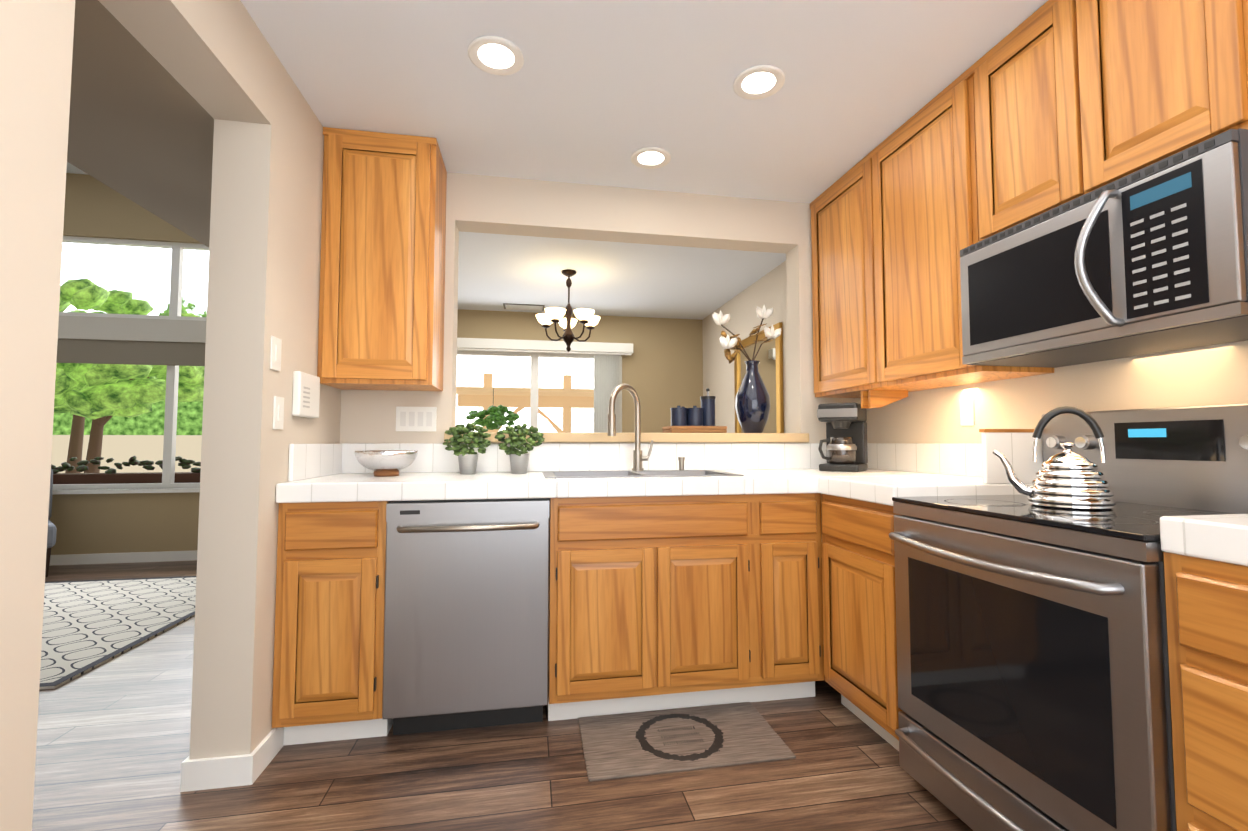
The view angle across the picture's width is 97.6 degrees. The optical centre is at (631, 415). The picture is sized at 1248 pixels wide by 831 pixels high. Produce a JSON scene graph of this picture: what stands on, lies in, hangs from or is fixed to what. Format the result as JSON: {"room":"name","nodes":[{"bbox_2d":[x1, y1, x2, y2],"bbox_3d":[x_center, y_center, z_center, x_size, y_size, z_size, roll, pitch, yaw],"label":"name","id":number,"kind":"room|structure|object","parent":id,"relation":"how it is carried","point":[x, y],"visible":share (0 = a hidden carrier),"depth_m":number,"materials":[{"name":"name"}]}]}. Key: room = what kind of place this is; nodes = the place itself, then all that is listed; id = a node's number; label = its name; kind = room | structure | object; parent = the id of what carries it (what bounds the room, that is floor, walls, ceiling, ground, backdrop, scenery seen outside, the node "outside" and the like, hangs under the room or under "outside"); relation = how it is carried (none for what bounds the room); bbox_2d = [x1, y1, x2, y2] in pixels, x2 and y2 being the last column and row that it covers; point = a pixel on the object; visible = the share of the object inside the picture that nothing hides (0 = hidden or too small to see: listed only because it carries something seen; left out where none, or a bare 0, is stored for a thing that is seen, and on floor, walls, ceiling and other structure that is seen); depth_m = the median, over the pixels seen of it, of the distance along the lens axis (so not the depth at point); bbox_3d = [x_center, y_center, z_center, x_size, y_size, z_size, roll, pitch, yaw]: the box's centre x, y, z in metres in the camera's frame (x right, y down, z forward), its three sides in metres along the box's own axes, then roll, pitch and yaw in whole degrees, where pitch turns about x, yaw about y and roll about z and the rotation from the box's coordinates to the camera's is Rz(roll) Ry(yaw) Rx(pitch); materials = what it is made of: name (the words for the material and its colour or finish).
{"room":"kitchen","nodes":[
{"label":"kitchen","id":0,"kind":"room"},
{"bbox_2d":[66,162,87,174],"bbox_3d":[-4.243,-2.481,1.679,5.660,0.120,7.350,1,-3,-11],"label":"ceiling","id":1,"kind":"structure","parent":0,"point":[71,168],"depth_m":5.03,"materials":[{"name":"white paint"}]},
{"bbox_2d":[50,173,201,554],"bbox_3d":[-5.103,-0.450,5.085,5.250,3.600,0.150,1,-3,-11],"label":"wall","id":2,"kind":"structure","parent":0,"point":[118,522],"depth_m":5.07,"materials":[{"name":"beige paint"}]},
{"bbox_2d":[49,550,196,565],"bbox_3d":[-5.088,1.299,4.918,5.250,0.090,0.014,1,-3,-11],"label":"baseboard","id":3,"kind":"structure","parent":2,"relation":"attached to","point":[102,558],"depth_m":4.99,"materials":[{"name":"white"}]},
{"bbox_2d":[51,456,200,483],"bbox_3d":[-4.931,0.649,5.307,3.090,0.527,0.270,1,-3,-11],"label":"planter","id":4,"kind":"object","parent":2,"relation":"attached to","point":[110,476],"visible":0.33,"depth_m":5.24,"materials":[{"name":"brown wood"}]},
{"bbox_2d":[52,236,208,493],"bbox_3d":[-4.878,-0.478,5.077,3.170,2.385,0.150,1,-3,-11],"label":"window","id":5,"kind":"structure","parent":2,"relation":"in","point":[172,382],"depth_m":5.14,"materials":[{"name":"white"}]},
{"bbox_2d":[56,339,204,365],"bbox_3d":[-4.877,-0.590,5.080,3.050,0.220,0.033,1,-3,-11],"label":"blinds","id":6,"kind":"object","parent":5,"relation":"attached to","point":[86,351],"visible":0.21,"depth_m":5.10,"materials":[{"name":"beige fabric"}]},
{"bbox_2d":[67,0,213,246],"bbox_3d":[-1.802,-1.698,2.019,0.719,1.410,7.200,1,-3,-11],"label":"wall","id":7,"kind":"structure","parent":0,"point":[141,127],"depth_m":1.89,"materials":[{"name":"brown paint"}]},
{"bbox_2d":[0,0,340,830],"bbox_3d":[-1.097,-0.670,0.629,0.175,3.600,4.313,1,-3,-11],"label":"wall","id":8,"kind":"structure","parent":0,"point":[218,60],"depth_m":1.77,"materials":[{"name":"beige paint"}]},
{"bbox_2d":[180,727,283,791],"bbox_3d":[-1.084,1.079,0.469,0.203,0.090,4.163,1,-3,-11],"label":"baseboard","id":9,"kind":"structure","parent":8,"relation":"attached to","point":[221,772],"depth_m":1.75,"materials":[{"name":"white wood"}]},
{"bbox_2d":[270,336,281,371],"bbox_3d":[-1.246,-0.216,1.916,0.010,0.116,0.072,1,-3,-11],"label":"switch plate","id":10,"kind":"object","parent":8,"relation":"attached to","point":[275,364],"depth_m":1.91,"materials":[{"name":"white plastic"}]},
{"bbox_2d":[273,396,283,429],"bbox_3d":[-1.253,-0.009,1.941,0.010,0.116,0.072,1,-3,-11],"label":"switch plate","id":11,"kind":"object","parent":8,"relation":"attached to","point":[278,404],"depth_m":1.93,"materials":[{"name":"white plastic"}]},
{"bbox_2d":[292,371,319,417],"bbox_3d":[-1.282,-0.079,2.158,0.029,0.170,0.200,1,-3,-11],"label":"panel","id":12,"kind":"object","parent":8,"relation":"attached to","point":[306,392],"visible":1,"depth_m":2.11,"materials":[{"name":"white plastic"}]},
{"bbox_2d":[32,560,972,830],"bbox_3d":[-2.737,1.239,1.776,8.725,0.100,7.350,1,-3,-11],"label":"floor","id":13,"kind":"structure","parent":0,"point":[112,748],"depth_m":1.78,"materials":[{"name":"brown wood"}]},
{"bbox_2d":[39,576,195,689],"bbox_3d":[-4.318,1.253,3.212,3.140,0.013,2.150,1,-3,-11],"label":"rug","id":14,"kind":"object","parent":13,"relation":"on","point":[88,625],"visible":0.59,"depth_m":3.40,"materials":[{"name":"white fabric"}]},
{"bbox_2d":[45,469,56,576],"bbox_3d":[-5.111,0.864,4.418,0.640,0.884,0.600,-2,-4,39],"label":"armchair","id":15,"kind":"object","parent":14,"relation":"on","point":[51,536],"visible":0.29,"depth_m":4.43,"materials":[{"name":"grey fabric"}]},
{"bbox_2d":[272,501,392,744],"bbox_3d":[-1.136,0.770,2.251,0.364,0.884,0.625,1,-3,-11],"label":"base cabinet","id":16,"kind":"object","parent":13,"relation":"on","point":[329,632],"visible":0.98,"depth_m":1.95,"materials":[{"name":"brown wood"}]},
{"bbox_2d":[382,498,549,734],"bbox_3d":[-0.657,0.774,2.305,0.596,0.880,0.683,1,-3,-11],"label":"dishwasher","id":17,"kind":"object","parent":13,"relation":"on","point":[466,628],"visible":1,"depth_m":2.03,"materials":[{"name":"grey metal"}]},
{"bbox_2d":[547,493,823,720],"bbox_3d":[0.194,0.782,2.498,1.145,0.884,0.625,1,-3,-11],"label":"base cabinet","id":18,"kind":"object","parent":13,"relation":"on","point":[663,602],"visible":0.92,"depth_m":2.19,"materials":[{"name":"brown wood"}]},
{"bbox_2d":[276,443,815,502],"bbox_3d":[0.031,0.233,2.489,2.736,0.210,0.681,1,-3,-11],"label":"countertop","id":19,"kind":"structure","parent":18,"relation":"on","point":[336,472],"depth_m":2.32,"materials":[{"name":"tile"}]},
{"bbox_2d":[355,450,417,475],"bbox_3d":[-1.058,0.207,2.361,0.250,0.108,0.250,1,-3,-11],"label":"bowl","id":20,"kind":"object","parent":19,"relation":"on","point":[386,462],"visible":1,"depth_m":2.28,"materials":[{"name":"white ceramic"}]},
{"bbox_2d":[443,423,490,473],"bbox_3d":[-0.753,0.150,2.497,0.213,0.234,0.217,1,-3,-11],"label":"potted plant","id":21,"kind":"object","parent":19,"relation":"on","point":[467,457],"visible":1,"depth_m":2.46,"materials":[{"name":"green plant"}]},
{"bbox_2d":[495,423,544,473],"bbox_3d":[-0.520,0.152,2.540,0.232,0.234,0.219,1,-3,-11],"label":"potted plant","id":22,"kind":"object","parent":19,"relation":"on","point":[519,460],"visible":1,"depth_m":2.50,"materials":[{"name":"green plant"}]},
{"bbox_2d":[608,384,652,470],"bbox_3d":[-0.002,0.058,2.651,0.251,0.424,0.182,1,-3,-11],"label":"faucet","id":23,"kind":"object","parent":19,"relation":"on","point":[638,458],"visible":1,"depth_m":2.69,"materials":[{"name":"silver metal"}]},
{"bbox_2d":[543,470,743,478],"bbox_3d":[0.027,0.351,2.505,0.850,0.174,0.450,1,-3,-11],"label":"sink","id":24,"kind":"object","parent":19,"relation":"in","point":[621,473],"visible":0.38,"depth_m":2.63,"materials":[{"name":"grey metal"}]},
{"bbox_2d":[678,457,684,469],"bbox_3d":[0.252,0.243,2.751,0.034,0.065,0.034,1,-3,-11],"label":"soap dispenser","id":25,"kind":"object","parent":24,"relation":"on","point":[681,462],"visible":1,"depth_m":2.74,"materials":[{"name":"silver metal"}]},
{"bbox_2d":[578,702,795,781],"bbox_3d":[0.180,1.197,2.036,0.725,0.008,0.410,1,-3,-11],"label":"kitchen mat","id":26,"kind":"object","parent":13,"relation":"on","point":[625,745],"visible":1,"depth_m":2.00,"materials":[{"name":"beige fabric"}]},
{"bbox_2d":[821,494,901,750],"bbox_3d":[1.147,0.763,2.114,0.625,0.884,0.514,1,-3,-11],"label":"base cabinet","id":27,"kind":"object","parent":13,"relation":"on","point":[859,620],"visible":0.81,"depth_m":2.02,"materials":[{"name":"brown wood"}]},
{"bbox_2d":[816,443,1032,505],"bbox_3d":[1.153,0.214,2.116,0.666,0.210,0.463,1,-3,-11],"label":"countertop","id":28,"kind":"structure","parent":27,"relation":"on","point":[894,469],"depth_m":2.30,"materials":[{"name":"tile"}]},
{"bbox_2d":[817,402,867,471],"bbox_3d":[1.079,0.112,2.795,0.192,0.340,0.258,-2,-3,34],"label":"coffee maker","id":29,"kind":"object","parent":28,"relation":"on","point":[845,440],"visible":0.98,"depth_m":2.74,"materials":[{"name":"black plastic"}]},
{"bbox_2d":[979,429,1042,483],"bbox_3d":[1.367,0.144,1.935,0.282,0.192,0.024,1,-3,-11],"label":"tile","id":30,"kind":"structure","parent":28,"relation":"on","point":[1014,447],"depth_m":1.92,"materials":[{"name":"tile"}]},
{"bbox_2d":[889,403,1247,830],"bbox_3d":[1.228,0.574,1.485,0.737,1.200,0.762,1,-3,-11],"label":"range","id":31,"kind":"object","parent":13,"relation":"on","point":[1033,677],"visible":0.88,"depth_m":1.38,"materials":[{"name":"grey metal"}]},
{"bbox_2d":[992,406,1115,509],"bbox_3d":[1.220,0.116,1.559,0.251,0.285,0.205,1,-3,-11],"label":"kettle","id":32,"kind":"object","parent":31,"relation":"on","point":[1067,478],"visible":1,"depth_m":1.52,"materials":[{"name":"silver metal"}]},
{"bbox_2d":[1164,552,1247,830],"bbox_3d":[1.458,0.680,0.443,0.625,0.884,1.350,1,-3,-11],"label":"base cabinet","id":33,"kind":"object","parent":13,"relation":"on","point":[1207,613],"visible":1,"depth_m":0.99,"materials":[{"name":"brown wood"}]},
{"bbox_2d":[1160,514,1247,565],"bbox_3d":[1.473,0.133,0.474,0.638,0.210,1.347,1,-3,-11],"label":"countertop","id":34,"kind":"structure","parent":33,"relation":"on","point":[1224,537],"depth_m":1.01,"materials":[{"name":"tile"}]},
{"bbox_2d":[457,309,702,432],"bbox_3d":[-0.792,0.158,5.735,3.175,2.450,0.150,1,-3,-11],"label":"wall","id":35,"kind":"structure","parent":0,"point":[662,370],"depth_m":5.86,"materials":[{"name":"beige paint"}]},
{"bbox_2d":[457,350,620,427],"bbox_3d":[-1.009,0.355,5.675,1.810,2.050,0.070,1,-3,-11],"label":"window frame","id":36,"kind":"structure","parent":35,"relation":"in","point":[534,356],"depth_m":5.67,"materials":[{"name":"white"}]},
{"bbox_2d":[594,355,621,432],"bbox_3d":[-0.246,0.359,5.700,0.308,1.985,0.067,1,-3,-11],"label":"vertical blinds","id":37,"kind":"object","parent":36,"relation":"attached to","point":[607,374],"visible":0.33,"depth_m":5.71,"materials":[{"name":"white"}]},
{"bbox_2d":[457,338,632,354],"bbox_3d":[-1.007,-0.705,5.605,2.070,0.120,0.109,1,-3,-11],"label":"valance","id":38,"kind":"object","parent":35,"relation":"attached to","point":[501,345],"visible":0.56,"depth_m":5.57,"materials":[{"name":"white fabric"}]},
{"bbox_2d":[340,172,860,643],"bbox_3d":[-0.045,0.018,2.911,2.740,2.450,0.150,1,-3,-11],"label":"wall","id":39,"kind":"structure","parent":0,"point":[506,205],"depth_m":2.89,"materials":[{"name":"beige paint"}]},
{"bbox_2d":[317,127,446,390],"bbox_3d":[-1.120,-0.676,2.502,0.462,1.097,0.324,1,-3,-11],"label":"upper cabinet","id":40,"kind":"object","parent":39,"relation":"attached to","point":[382,281],"visible":0.98,"depth_m":2.35,"materials":[{"name":"brown wood"}]},
{"bbox_2d":[396,406,436,431],"bbox_3d":[-1.042,0.017,2.644,0.186,0.120,0.008,1,-3,-11],"label":"light switch panel","id":41,"kind":"object","parent":39,"relation":"attached to","point":[416,418],"visible":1,"depth_m":2.64,"materials":[{"name":"white plastic"}]},
{"bbox_2d":[444,432,808,441],"bbox_3d":[0.006,0.121,2.958,1.910,0.050,0.305,1,-3,-11],"label":"sill","id":42,"kind":"structure","parent":39,"relation":"on","point":[667,437],"depth_m":2.84,"materials":[{"name":"beige paint"}]},
{"bbox_2d":[662,426,726,432],"bbox_3d":[0.349,0.080,3.047,0.315,0.038,0.200,1,-3,-11],"label":"woven tray","id":43,"kind":"object","parent":42,"relation":"on","point":[693,429],"visible":0.96,"depth_m":2.95,"materials":[{"name":"brown wood"}]},
{"bbox_2d":[671,388,715,425],"bbox_3d":[0.341,-0.039,3.053,0.266,0.234,0.168,1,-3,-11],"label":"canisters","id":44,"kind":"object","parent":43,"relation":"on","point":[704,415],"visible":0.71,"depth_m":2.99,"materials":[{"name":"blue"}]},
{"bbox_2d":[712,305,780,432],"bbox_3d":[0.658,-0.269,3.112,0.429,0.742,0.200,1,-3,-11],"label":"vase","id":45,"kind":"object","parent":42,"relation":"on","point":[752,403],"visible":0.92,"depth_m":3.06,"materials":[{"name":"blue ceramic"}]},
{"bbox_2d":[240,0,1047,319],"bbox_3d":[0.057,-1.296,2.360,3.065,0.120,7.230,1,-3,-11],"label":"ceiling","id":46,"kind":"structure","parent":0,"point":[594,92],"depth_m":2.13,"materials":[{"name":"white paint"}]},
{"bbox_2d":[468,36,523,75],"bbox_3d":[-0.473,-1.253,1.908,0.190,0.008,0.190,1,-3,-11],"label":"recessed light","id":47,"kind":"object","parent":46,"relation":"in","point":[495,55],"visible":1,"depth_m":1.90,"materials":[{"name":"white"}]},
{"bbox_2d":[503,303,544,310],"bbox_3d":[-1.068,-1.075,5.434,0.400,0.016,0.200,1,-3,-11],"label":"ceiling vent","id":48,"kind":"object","parent":46,"relation":"in","point":[524,307],"visible":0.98,"depth_m":5.40,"materials":[{"name":"grey metal"}]},
{"bbox_2d":[536,269,599,351],"bbox_3d":[-0.497,-0.818,4.323,0.516,0.640,0.500,1,-3,-11],"label":"chandelier","id":49,"kind":"object","parent":46,"relation":"hanging from","point":[588,318],"visible":1,"depth_m":4.28,"materials":[{"name":"white glass"}]},
{"bbox_2d":[631,147,670,168],"bbox_3d":[0.092,-1.219,2.592,0.190,0.008,0.190,1,-3,-11],"label":"recessed light","id":50,"kind":"object","parent":46,"relation":"in","point":[650,157],"visible":1,"depth_m":2.58,"materials":[{"name":"white"}]},
{"bbox_2d":[733,65,784,99],"bbox_3d":[0.477,-1.246,2.049,0.190,0.008,0.190,1,-3,-11],"label":"recessed light","id":51,"kind":"object","parent":46,"relation":"in","point":[758,82],"visible":1,"depth_m":2.04,"materials":[{"name":"white"}]},
{"bbox_2d":[703,261,1247,443],"bbox_3d":[1.490,0.001,2.563,0.150,2.450,7.230,1,-3,-11],"label":"wall","id":52,"kind":"structure","parent":0,"point":[1211,375],"depth_m":2.16,"materials":[{"name":"beige paint"}]},
{"bbox_2d":[734,322,783,432],"bbox_3d":[1.035,-0.103,4.515,0.030,1.150,0.920,1,-3,-11],"label":"mirror","id":53,"kind":"object","parent":52,"relation":"attached to","point":[769,356],"visible":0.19,"depth_m":4.27,"materials":[{"name":"gold metal"}]},
{"bbox_2d":[810,68,1053,397],"bbox_3d":[1.262,-0.675,2.526,0.319,1.097,1.145,1,-3,-11],"label":"upper cabinet","id":54,"kind":"object","parent":52,"relation":"attached to","point":[894,224],"visible":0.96,"depth_m":2.31,"materials":[{"name":"brown wood"}]},
{"bbox_2d":[861,390,907,408],"bbox_3d":[1.224,-0.077,2.643,0.200,0.084,0.078,1,-3,-11],"label":"rack","id":55,"kind":"object","parent":54,"relation":"attached to","point":[870,399],"visible":1,"depth_m":2.60,"materials":[{"name":"brown wood"}]},
{"bbox_2d":[960,398,974,425],"bbox_3d":[1.447,-0.014,2.355,0.008,0.116,0.072,1,-3,-11],"label":"outlet","id":56,"kind":"object","parent":52,"relation":"attached to","point":[967,418],"visible":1,"depth_m":2.35,"materials":[{"name":"white plastic"}]},
{"bbox_2d":[970,0,1247,240],"bbox_3d":[1.437,-0.941,1.599,0.319,0.657,0.764,1,-3,-11],"label":"upper cabinet","id":57,"kind":"object","parent":52,"relation":"attached to","point":[1074,99],"visible":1,"depth_m":1.52,"materials":[{"name":"brown wood"}]},
{"bbox_2d":[960,128,1247,367],"bbox_3d":[1.367,-0.395,1.558,0.458,0.405,0.758,1,-3,-11],"label":"microwave","id":58,"kind":"object","parent":57,"relation":"attached to","point":[1151,259],"visible":1,"depth_m":1.39,"materials":[{"name":"grey metal"}]},
{"label":"outside","id":59,"kind":"structure","parent":0,"visible":0},
{"bbox_3d":[-9.603,1.553,7.718,27.000,0.100,6.840,1,-3,-11],"label":"ground","id":60,"kind":"structure","parent":59,"visible":0},
{"bbox_2d":[57,278,199,472],"bbox_3d":[-7.562,-0.172,7.725,2.605,3.355,2.542,1,-3,-11],"label":"tree","id":61,"kind":"object","parent":60,"relation":"on","point":[82,295],"visible":0.12,"depth_m":7.48,"materials":[{"name":"green plant"}]},
{"bbox_2d":[54,311,204,472],"bbox_3d":[-6.467,0.078,6.639,2.002,2.751,2.111,1,-3,-11],"label":"tree","id":62,"kind":"object","parent":60,"relation":"on","point":[100,395],"visible":0.38,"depth_m":6.47,"materials":[{"name":"green plant"}]},
{"bbox_2d":[456,373,593,431],"bbox_3d":[-1.591,0.467,8.448,2.000,2.100,2.200,1,-3,-11],"label":"pergola","id":63,"kind":"object","parent":60,"relation":"on","point":[566,397],"visible":0.58,"depth_m":7.90,"materials":[{"name":"brown wood"}]},
{"bbox_2d":[466,385,519,429],"bbox_3d":[-1.779,-0.104,7.012,0.682,0.581,0.681,1,-3,-11],"label":"hanging plant","id":64,"kind":"object","parent":63,"relation":"hanging from","point":[497,417],"visible":1,"depth_m":6.82,"materials":[{"name":"green plant"}]},
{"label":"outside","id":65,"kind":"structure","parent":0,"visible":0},
{"bbox_2d":[51,242,208,472],"bbox_3d":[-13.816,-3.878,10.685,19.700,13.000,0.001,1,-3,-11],"label":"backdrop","id":66,"kind":"structure","parent":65,"point":[142,273],"depth_m":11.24,"materials":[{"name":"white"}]},
{"bbox_2d":[456,355,593,432],"bbox_3d":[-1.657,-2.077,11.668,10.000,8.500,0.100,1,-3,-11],"label":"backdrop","id":67,"kind":"structure","parent":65,"point":[511,371],"depth_m":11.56,"materials":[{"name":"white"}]}
]}

